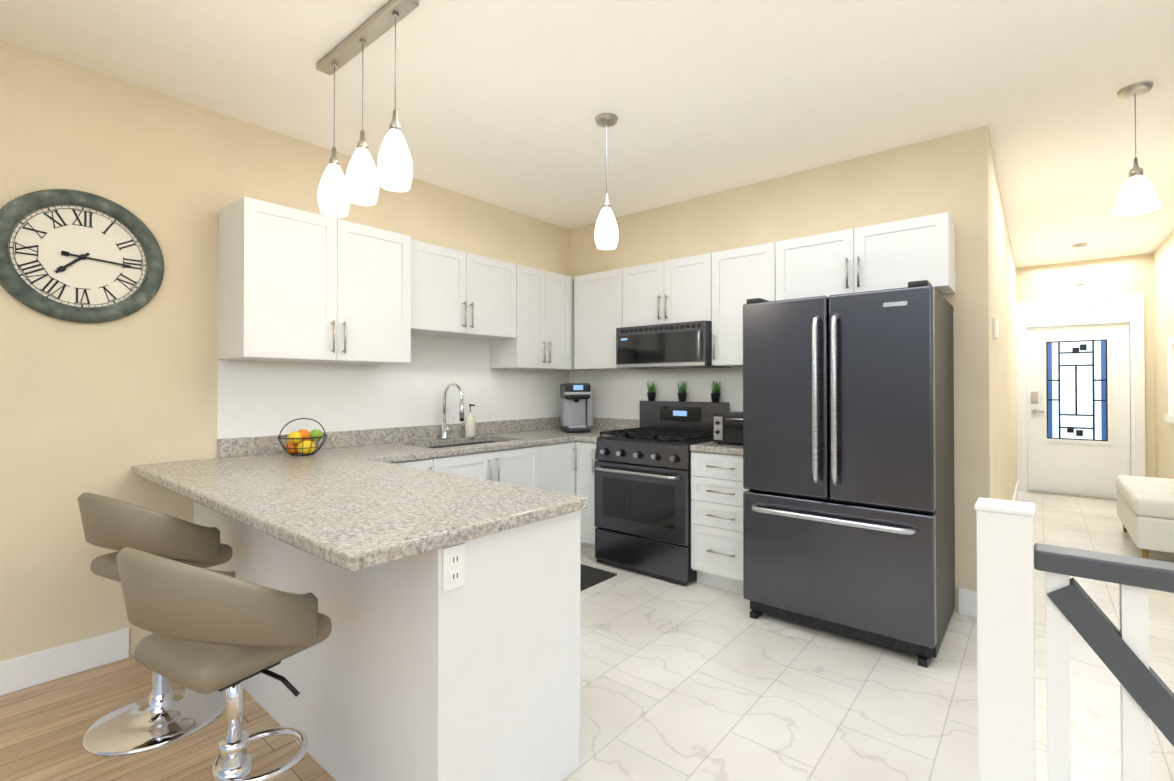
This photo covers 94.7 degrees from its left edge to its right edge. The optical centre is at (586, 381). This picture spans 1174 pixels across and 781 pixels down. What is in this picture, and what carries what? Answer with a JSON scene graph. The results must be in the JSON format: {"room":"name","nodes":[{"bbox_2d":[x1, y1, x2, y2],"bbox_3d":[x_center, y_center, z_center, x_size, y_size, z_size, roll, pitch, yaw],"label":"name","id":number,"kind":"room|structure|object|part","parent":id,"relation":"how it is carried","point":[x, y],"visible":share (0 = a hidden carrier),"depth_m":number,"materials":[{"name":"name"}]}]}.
{"room":"kitchen","nodes":[
{"label":"kitchen","id":0,"kind":"room"},
{"bbox_2d":[0,655,335,780],"bbox_3d":[-0.741,1.333,-0.651,6.650,0.100,3.610,0,-1,40],"label":"floor","id":1,"kind":"structure","parent":0,"point":[44,727],"depth_m":1.96,"materials":[{"name":"laminate"}]},
{"bbox_2d":[77,493,232,756],"bbox_3d":[-1.665,0.853,2.103,0.453,0.910,0.466,0,-1,40],"label":"stool","id":2,"kind":"object","parent":1,"relation":"on","point":[162,713],"visible":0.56,"depth_m":1.98,"materials":[{"name":"beige leather"}]},
{"bbox_2d":[116,547,331,780],"bbox_3d":[-0.946,0.847,1.436,0.452,0.910,0.467,0,-1,40],"label":"stool","id":3,"kind":"object","parent":1,"relation":"on","point":[212,631],"visible":1,"depth_m":1.28,"materials":[{"name":"beige leather"}]},
{"bbox_2d":[0,40,568,661],"bbox_3d":[-1.744,-0.052,3.224,0.154,2.740,5.050,0,-1,40],"label":"wall","id":4,"kind":"structure","parent":0,"point":[102,408],"depth_m":2.66,"materials":[{"name":"beige paint"}]},
{"bbox_2d":[0,628,128,695],"bbox_3d":[-2.740,1.236,1.897,0.014,0.140,1.755,0,-1,40],"label":"baseboard","id":5,"kind":"structure","parent":4,"relation":"attached to","point":[33,669],"depth_m":2.39,"materials":[{"name":"white wood"}]},
{"bbox_2d":[0,189,163,322],"bbox_3d":[-2.276,-0.561,2.441,0.046,0.594,0.594,0,-1,40],"label":"wall clock","id":6,"kind":"object","parent":4,"relation":"attached to","point":[76,256],"visible":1,"depth_m":2.43,"materials":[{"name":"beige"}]},
{"bbox_2d":[218,197,410,364],"bbox_3d":[-1.501,-0.504,3.077,0.410,0.780,0.910,0,-1,40],"label":"upper cabinet","id":7,"kind":"object","parent":4,"relation":"attached to","point":[296,285],"visible":1,"depth_m":2.86,"materials":[{"name":"white wood"}]},
{"bbox_2d":[411,239,515,339],"bbox_3d":[-0.934,-0.607,3.803,0.350,0.560,0.926,0,-1,40],"label":"upper cabinet","id":8,"kind":"object","parent":4,"relation":"attached to","point":[458,293],"visible":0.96,"depth_m":3.69,"materials":[{"name":"white wood"}]},
{"bbox_2d":[489,264,578,370],"bbox_3d":[-0.334,-0.491,4.520,0.350,0.780,0.942,0,-1,40],"label":"upper cabinet","id":9,"kind":"object","parent":4,"relation":"attached to","point":[543,339],"visible":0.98,"depth_m":4.26,"materials":[{"name":"white wood"}]},
{"bbox_2d":[0,0,1173,267],"bbox_3d":[1.918,-1.478,2.554,6.650,0.100,11.900,0,-1,40],"label":"ceiling","id":10,"kind":"structure","parent":0,"point":[500,102],"depth_m":2.61,"materials":[{"name":"paint"}]},
{"bbox_2d":[316,0,418,216],"bbox_3d":[-0.925,-1.086,2.229,0.720,0.690,0.128,0,-1,40],"label":"pendant light","id":11,"kind":"object","parent":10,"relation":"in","point":[376,26],"depth_m":2.18,"materials":[{"name":"white glass"}]},
{"bbox_3d":[-1.117,-1.075,2.389,0.128,0.670,0.128,0,-1,40],"label":"kitchen island pendant light","id":12,"kind":"part","parent":11,"relation":"part of","materials":[{"name":"white glass"}]},
{"bbox_3d":[-0.925,-1.076,2.229,0.128,0.670,0.128,0,-1,40],"label":"kitchen island pendant light","id":13,"kind":"part","parent":11,"relation":"part of","materials":[{"name":"white glass"}]},
{"bbox_3d":[-0.733,-1.078,2.068,0.128,0.670,0.128,0,-1,40],"label":"kitchen island pendant light","id":14,"kind":"part","parent":11,"relation":"part of","materials":[{"name":"white glass"}]},
{"bbox_2d":[595,113,617,249],"bbox_3d":[0.106,-1.075,2.931,0.128,0.700,0.128,0,-1,40],"label":"pendant light","id":15,"kind":"object","parent":10,"relation":"hanging from","point":[606,232],"visible":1,"depth_m":2.89,"materials":[{"name":"white glass"}]},
{"bbox_2d":[1069,243,1090,303],"bbox_3d":[5.048,-1.102,5.538,0.169,0.600,0.172,0,-1,40],"label":"pendant light","id":16,"kind":"object","parent":10,"relation":"hanging from","point":[1080,294],"visible":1,"depth_m":5.51,"materials":[{"name":"white glass"}]},
{"bbox_2d":[1112,82,1161,216],"bbox_3d":[2.674,-1.127,2.636,0.169,0.600,0.172,0,-1,40],"label":"pendant light","id":17,"kind":"object","parent":10,"relation":"hanging from","point":[1137,194],"visible":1,"depth_m":2.61,"materials":[{"name":"white glass"}]},
{"bbox_2d":[569,126,991,611],"bbox_3d":[1.079,-0.045,4.055,3.120,2.740,0.154,0,-1,40],"label":"wall","id":18,"kind":"structure","parent":0,"point":[950,174],"depth_m":3.42,"materials":[{"name":"beige paint"}]},
{"bbox_2d":[574,268,622,369],"bbox_3d":[0.176,-0.491,4.506,0.518,0.780,0.314,0,-1,40],"label":"upper cabinet","id":19,"kind":"object","parent":18,"relation":"attached to","point":[598,308],"visible":0.73,"depth_m":4.39,"materials":[{"name":"white wood"}]},
{"bbox_2d":[622,253,711,326],"bbox_3d":[0.656,-0.650,4.083,0.758,0.470,0.349,0,-1,40],"label":"upper cabinet","id":20,"kind":"object","parent":18,"relation":"attached to","point":[679,290],"visible":0.75,"depth_m":3.95,"materials":[{"name":"white wood"}]},
{"bbox_2d":[616,320,730,369],"bbox_3d":[0.629,-0.254,4.049,0.754,0.312,0.430,0,-1,40],"label":"microwave","id":21,"kind":"object","parent":20,"relation":"attached to","point":[684,345],"visible":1,"depth_m":3.87,"materials":[{"name":"black metal"}]},
{"bbox_2d":[712,242,775,366],"bbox_3d":[1.118,-0.498,3.695,0.443,0.780,0.349,0,-1,40],"label":"upper cabinet","id":22,"kind":"object","parent":18,"relation":"attached to","point":[741,276],"visible":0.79,"depth_m":3.62,"materials":[{"name":"white wood"}]},
{"bbox_2d":[775,212,955,300],"bbox_3d":[1.644,-0.697,3.257,0.923,0.390,0.349,0,-1,40],"label":"upper cabinet","id":23,"kind":"object","parent":18,"relation":"attached to","point":[894,254],"visible":0.88,"depth_m":3.10,"materials":[{"name":"white wood"}]},
{"bbox_2d":[561,485,1173,780],"bbox_3d":[3.076,1.374,3.913,6.650,0.100,8.290,0,-1,40],"label":"floor","id":24,"kind":"structure","parent":0,"point":[693,680],"depth_m":2.30,"materials":[{"name":"tile"}]},
{"bbox_2d":[194,502,229,570],"bbox_3d":[-1.569,0.879,2.778,0.676,0.868,0.573,0,-1,40],"label":"base cabinet","id":25,"kind":"object","parent":24,"relation":"on","point":[205,516],"depth_m":2.55,"materials":[{"name":"white wood"}]},
{"bbox_2d":[230,518,269,709],"bbox_3d":[-1.156,0.876,2.433,0.558,0.868,0.573,0,-1,40],"label":"base cabinet","id":26,"kind":"object","parent":24,"relation":"on","point":[250,560],"depth_m":2.25,"materials":[{"name":"white wood"}]},
{"bbox_2d":[392,457,443,471],"bbox_3d":[-1.257,0.883,3.199,0.616,0.868,0.510,0,-1,40],"label":"base cabinet","id":27,"kind":"object","parent":24,"relation":"on","point":[435,464],"depth_m":3.12,"materials":[{"name":"white wood"}]},
{"bbox_2d":[132,417,575,485],"bbox_3d":[-0.923,0.381,3.582,0.649,0.140,3.139,0,-1,40],"label":"countertop","id":28,"kind":"structure","parent":27,"relation":"on","point":[411,443],"depth_m":3.31,"materials":[{"name":"stone"}]},
{"bbox_2d":[277,418,327,455],"bbox_3d":[-1.560,0.302,2.969,0.246,0.203,0.246,0,-1,40],"label":"fruit bowl","id":29,"kind":"object","parent":28,"relation":"on","point":[301,441],"visible":1,"depth_m":2.92,"materials":[{"name":"black metal"}]},
{"bbox_2d":[440,383,463,438],"bbox_3d":[-0.929,0.211,3.819,0.245,0.401,0.109,0,-1,40],"label":"faucet","id":30,"kind":"object","parent":28,"relation":"on","point":[444,428],"visible":1,"depth_m":3.84,"materials":[{"name":"silver metal"}]},
{"bbox_2d":[427,441,494,447],"bbox_3d":[-0.834,0.558,3.703,0.440,0.208,0.790,0,-1,40],"label":"sink","id":31,"kind":"object","parent":28,"relation":"in","point":[453,445],"visible":0.06,"depth_m":3.91,"materials":[{"name":"silver metal"}]},
{"bbox_2d":[465,404,475,437],"bbox_3d":[-0.862,0.292,4.002,0.083,0.243,0.076,0,-1,40],"label":"soap bottle","id":32,"kind":"object","parent":28,"relation":"on","point":[470,420],"visible":1,"depth_m":3.97,"materials":[{"name":"beige plastic"}]},
{"bbox_2d":[560,383,592,432],"bbox_3d":[-0.074,0.217,4.519,0.267,0.400,0.300,0,-1,-12],"label":"coffee maker","id":33,"kind":"object","parent":28,"relation":"on","point":[576,407],"visible":1,"depth_m":4.50,"materials":[{"name":"black plastic"}]},
{"bbox_2d":[266,510,579,780],"bbox_3d":[-0.619,0.872,1.980,1.085,0.868,0.579,0,-1,40],"label":"base cabinet","id":34,"kind":"object","parent":24,"relation":"on","point":[407,669],"depth_m":1.63,"materials":[{"name":"white wood"}]},
{"bbox_2d":[160,457,588,571],"bbox_3d":[-0.836,0.417,2.010,1.500,0.040,0.840,0,-1,40],"label":"countertop","id":35,"kind":"structure","parent":34,"relation":"on","point":[352,500],"depth_m":1.75,"materials":[{"name":"stone"}]},
{"bbox_2d":[442,543,464,591],"bbox_3d":[-0.354,0.497,1.444,0.010,0.115,0.070,0,-1,40],"label":"outlet","id":36,"kind":"object","parent":34,"relation":"attached to","point":[454,567],"visible":1,"depth_m":1.44,"materials":[{"name":"white plastic"}]},
{"bbox_2d":[450,469,535,487],"bbox_3d":[-0.837,1.001,3.701,0.616,0.640,0.821,0,-1,40],"label":"base cabinet","id":37,"kind":"object","parent":24,"relation":"on","point":[487,474],"depth_m":3.52,"materials":[{"name":"white wood"}]},
{"bbox_2d":[476,441,576,494],"bbox_3d":[-0.465,0.891,4.146,0.616,0.868,0.438,0,-1,40],"label":"base cabinet","id":38,"kind":"object","parent":24,"relation":"on","point":[551,467],"depth_m":3.85,"materials":[{"name":"white wood"}]},
{"bbox_2d":[576,441,596,555],"bbox_3d":[0.175,0.892,4.278,0.233,0.869,0.652,0,-1,40],"label":"base cabinet","id":39,"kind":"object","parent":24,"relation":"on","point":[586,451],"visible":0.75,"depth_m":4.06,"materials":[{"name":"white wood"}]},
{"bbox_2d":[576,417,639,442],"bbox_3d":[0.199,0.387,4.273,0.185,0.140,0.642,0,-1,40],"label":"countertop","id":40,"kind":"structure","parent":39,"relation":"on","point":[599,424],"depth_m":4.58,"materials":[{"name":"stone"}]},
{"bbox_2d":[580,564,616,590],"bbox_3d":[-0.336,1.314,3.364,0.420,0.008,1.190,0,-1,40],"label":"kitchen mat","id":41,"kind":"object","parent":24,"relation":"on","point":[590,576],"visible":0.25,"depth_m":3.64,"materials":[{"name":"grey fabric"}]},
{"bbox_2d":[594,401,729,585],"bbox_3d":[0.527,0.739,3.918,0.754,1.170,0.710,0,-1,40],"label":"range","id":42,"kind":"object","parent":24,"relation":"on","point":[642,498],"visible":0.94,"depth_m":3.71,"materials":[{"name":"black metal"}]},
{"bbox_2d":[647,381,655,400],"bbox_3d":[0.518,0.076,4.352,0.083,0.159,0.076,0,-1,40],"label":"plant","id":43,"kind":"object","parent":42,"relation":"on","point":[651,393],"visible":1,"depth_m":4.33,"materials":[{"name":"green plant"}]},
{"bbox_2d":[677,381,686,400],"bbox_3d":[0.734,0.074,4.171,0.074,0.160,0.076,0,-1,40],"label":"plant","id":44,"kind":"object","parent":42,"relation":"on","point":[682,395],"visible":0.98,"depth_m":4.16,"materials":[{"name":"green plant"}]},
{"bbox_2d":[710,380,720,401],"bbox_3d":[0.951,0.073,3.991,0.078,0.160,0.079,0,-1,40],"label":"plant","id":45,"kind":"object","parent":42,"relation":"on","point":[715,395],"visible":1,"depth_m":3.97,"materials":[{"name":"green plant"}]},
{"bbox_2d":[691,451,748,594],"bbox_3d":[1.024,0.886,3.568,0.440,0.869,0.652,0,-1,40],"label":"base cabinet","id":46,"kind":"object","parent":24,"relation":"on","point":[717,489],"visible":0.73,"depth_m":3.37,"materials":[{"name":"white wood"}]},
{"bbox_2d":[690,441,742,455],"bbox_3d":[1.032,0.381,3.581,0.440,0.140,0.634,0,-1,40],"label":"countertop","id":47,"kind":"structure","parent":46,"relation":"on","point":[709,447],"depth_m":3.39,"materials":[{"name":"stone"}]},
{"bbox_2d":[713,412,742,443],"bbox_3d":[1.028,0.309,3.546,0.290,0.200,0.374,0,-1,40],"label":"toaster oven","id":48,"kind":"object","parent":47,"relation":"on","point":[727,427],"visible":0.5,"depth_m":3.45,"materials":[{"name":"black metal"}]},
{"bbox_2d":[743,280,954,667],"bbox_3d":[1.457,0.428,3.020,0.907,1.775,0.890,0,-1,40],"label":"fridge","id":49,"kind":"object","parent":24,"relation":"on","point":[848,472],"visible":1,"depth_m":2.68,"materials":[{"name":"black metal"}]},
{"bbox_2d":[974,497,1035,780],"bbox_3d":[1.099,0.812,1.417,0.135,0.980,0.135,0,-1,40],"label":"newel post","id":50,"kind":"object","parent":24,"relation":"on","point":[1005,642],"visible":1,"depth_m":1.37,"materials":[{"name":"white wood"}]},
{"bbox_2d":[1034,543,1173,780],"bbox_3d":[1.946,0.856,0.708,2.091,0.880,0.090,0,-1,40],"label":"guard","id":51,"kind":"object","parent":24,"relation":"on","point":[1146,694],"visible":1,"depth_m":1.27,"materials":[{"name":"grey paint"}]},
{"bbox_2d":[1115,475,1173,558],"bbox_3d":[4.493,1.076,4.223,0.430,0.500,1.300,0,-1,40],"label":"bench","id":52,"kind":"object","parent":24,"relation":"on","point":[1145,509],"visible":1,"depth_m":3.86,"materials":[{"name":"light fabric"},{"name":"wood"}]},
{"bbox_2d":[989,136,1016,500],"bbox_3d":[3.951,-0.035,5.175,0.150,2.740,5.250,0,-1,40],"label":"wall","id":53,"kind":"structure","parent":0,"point":[1003,385],"depth_m":4.09,"materials":[{"name":"beige paint"}]},
{"bbox_2d":[958,480,1018,616],"bbox_3d":[3.697,1.262,4.846,0.159,0.140,4.764,0,-1,40],"label":"baseboard","id":54,"kind":"structure","parent":53,"relation":"attached to","point":[967,598],"depth_m":3.04,"materials":[{"name":"white wood"}]},
{"bbox_2d":[993,318,997,338],"bbox_3d":[2.510,-0.322,3.319,0.021,0.120,0.150,0,-1,40],"label":"light switch","id":55,"kind":"object","parent":53,"relation":"attached to","point":[995,328],"visible":1,"depth_m":3.26,"materials":[{"name":"white plastic"}]},
{"bbox_2d":[1016,253,1155,476],"bbox_3d":[5.792,-0.025,6.341,1.480,2.740,0.200,0,-1,40],"label":"wall","id":56,"kind":"structure","parent":0,"point":[1124,275],"depth_m":6.09,"materials":[{"name":"beige paint"}]},
{"bbox_2d":[1016,293,1145,500],"bbox_3d":[5.725,0.192,6.329,1.110,2.305,0.141,0,-1,40],"label":"front door","id":57,"kind":"structure","parent":56,"relation":"in","point":[1080,386],"depth_m":6.30,"materials":[{"name":"white wood"}]},
{"bbox_2d":[1154,230,1173,478],"bbox_3d":[5.244,-0.040,4.648,0.150,2.740,4.400,0,-1,40],"label":"wall","id":58,"kind":"structure","parent":0,"point":[1164,305],"depth_m":5.46,"materials":[{"name":"beige paint"}]},
{"bbox_2d":[1165,336,1173,423],"bbox_3d":[5.274,-0.019,4.754,0.140,0.800,1.080,0,-1,40],"label":"window","id":59,"kind":"structure","parent":58,"relation":"in","point":[1169,417],"depth_m":5.12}
]}

